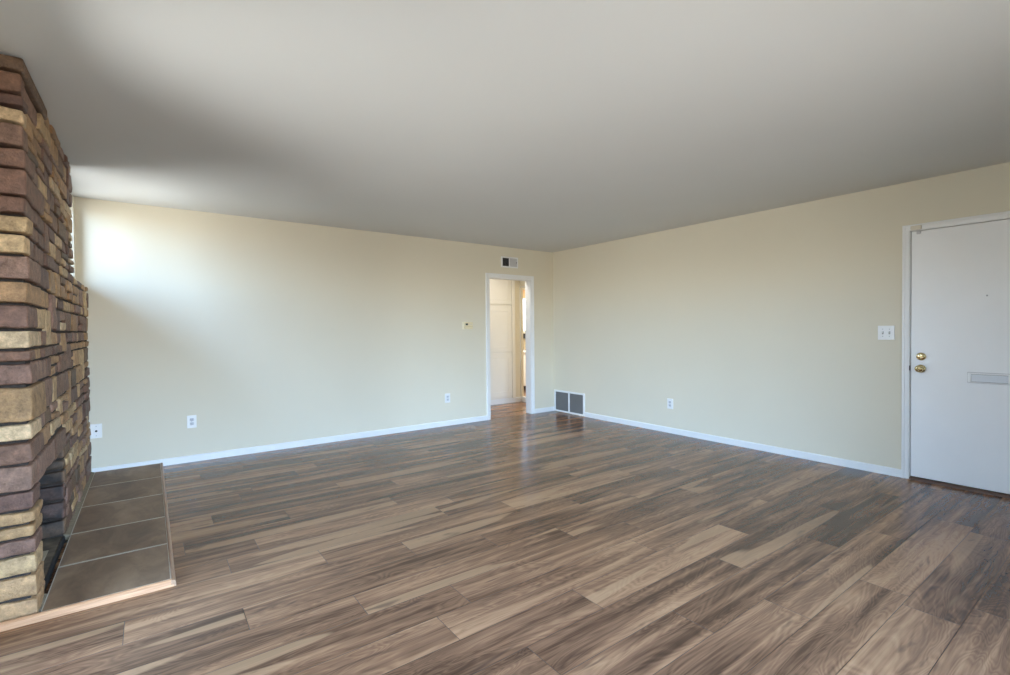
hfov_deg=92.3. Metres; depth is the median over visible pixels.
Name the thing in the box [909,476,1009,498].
threshold
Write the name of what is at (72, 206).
trim
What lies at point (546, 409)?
baseboard
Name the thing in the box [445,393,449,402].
wall outlet
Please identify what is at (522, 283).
wall
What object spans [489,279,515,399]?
linen cabinet
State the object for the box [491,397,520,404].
baseboard
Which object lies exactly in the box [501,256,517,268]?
air vent
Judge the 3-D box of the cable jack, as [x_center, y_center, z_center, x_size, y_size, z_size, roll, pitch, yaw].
[-3.615,0.828,4.291,0.080,0.126,0.012,-1,1,-36]
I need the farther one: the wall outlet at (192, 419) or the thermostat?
the thermostat
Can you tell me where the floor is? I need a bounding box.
[0,389,1009,674]
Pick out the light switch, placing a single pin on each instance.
(884, 332)
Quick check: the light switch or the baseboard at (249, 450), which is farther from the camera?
the baseboard at (249, 450)
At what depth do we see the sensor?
3.91 m
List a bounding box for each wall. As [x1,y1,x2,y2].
[74,197,553,471]
[515,281,520,396]
[520,281,524,396]
[553,162,1009,468]
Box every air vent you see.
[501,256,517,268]
[554,389,584,415]
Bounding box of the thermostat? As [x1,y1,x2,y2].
[462,322,472,328]
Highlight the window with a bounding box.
[523,299,524,331]
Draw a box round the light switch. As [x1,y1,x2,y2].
[878,326,894,339]
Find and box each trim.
[69,195,75,278]
[485,273,534,419]
[520,286,524,392]
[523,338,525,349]
[901,211,1009,478]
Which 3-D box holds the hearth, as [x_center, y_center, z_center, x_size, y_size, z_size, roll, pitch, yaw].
[-2.693,1.211,3.304,0.652,0.034,2.697,-1,1,-36]
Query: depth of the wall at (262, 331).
5.14 m
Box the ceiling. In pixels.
[0,0,1009,252]
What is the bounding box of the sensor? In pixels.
[911,225,921,233]
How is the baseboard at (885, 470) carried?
attached to the wall at (761, 327)
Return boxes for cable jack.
[90,423,101,438]
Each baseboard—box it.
[92,415,486,471]
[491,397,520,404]
[535,406,554,412]
[585,412,900,476]
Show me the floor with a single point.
(516, 541)
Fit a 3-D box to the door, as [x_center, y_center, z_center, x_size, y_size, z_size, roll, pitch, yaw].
[3.589,0.142,3.614,0.108,2.003,0.914,-1,1,-36]
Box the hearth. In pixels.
[0,463,175,631]
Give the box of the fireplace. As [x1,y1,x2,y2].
[0,54,94,621]
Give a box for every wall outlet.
[187,415,196,427]
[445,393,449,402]
[667,398,672,408]
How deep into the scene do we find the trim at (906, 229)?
3.99 m
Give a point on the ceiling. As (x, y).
(552, 126)
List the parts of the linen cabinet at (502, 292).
panel moulding, panel moulding, door, door, door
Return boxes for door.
[909,219,1009,493]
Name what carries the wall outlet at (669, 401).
attached to the wall at (761, 327)
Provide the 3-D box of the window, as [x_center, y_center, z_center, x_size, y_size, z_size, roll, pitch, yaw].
[0.391,-0.601,11.006,1.200,0.960,0.040,-1,1,-36]
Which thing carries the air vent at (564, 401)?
in the wall at (761, 327)
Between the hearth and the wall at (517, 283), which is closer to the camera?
the hearth
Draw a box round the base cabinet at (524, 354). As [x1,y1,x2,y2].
[523,353,525,388]
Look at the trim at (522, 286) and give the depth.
8.47 m
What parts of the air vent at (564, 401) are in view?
louver panel, louver panel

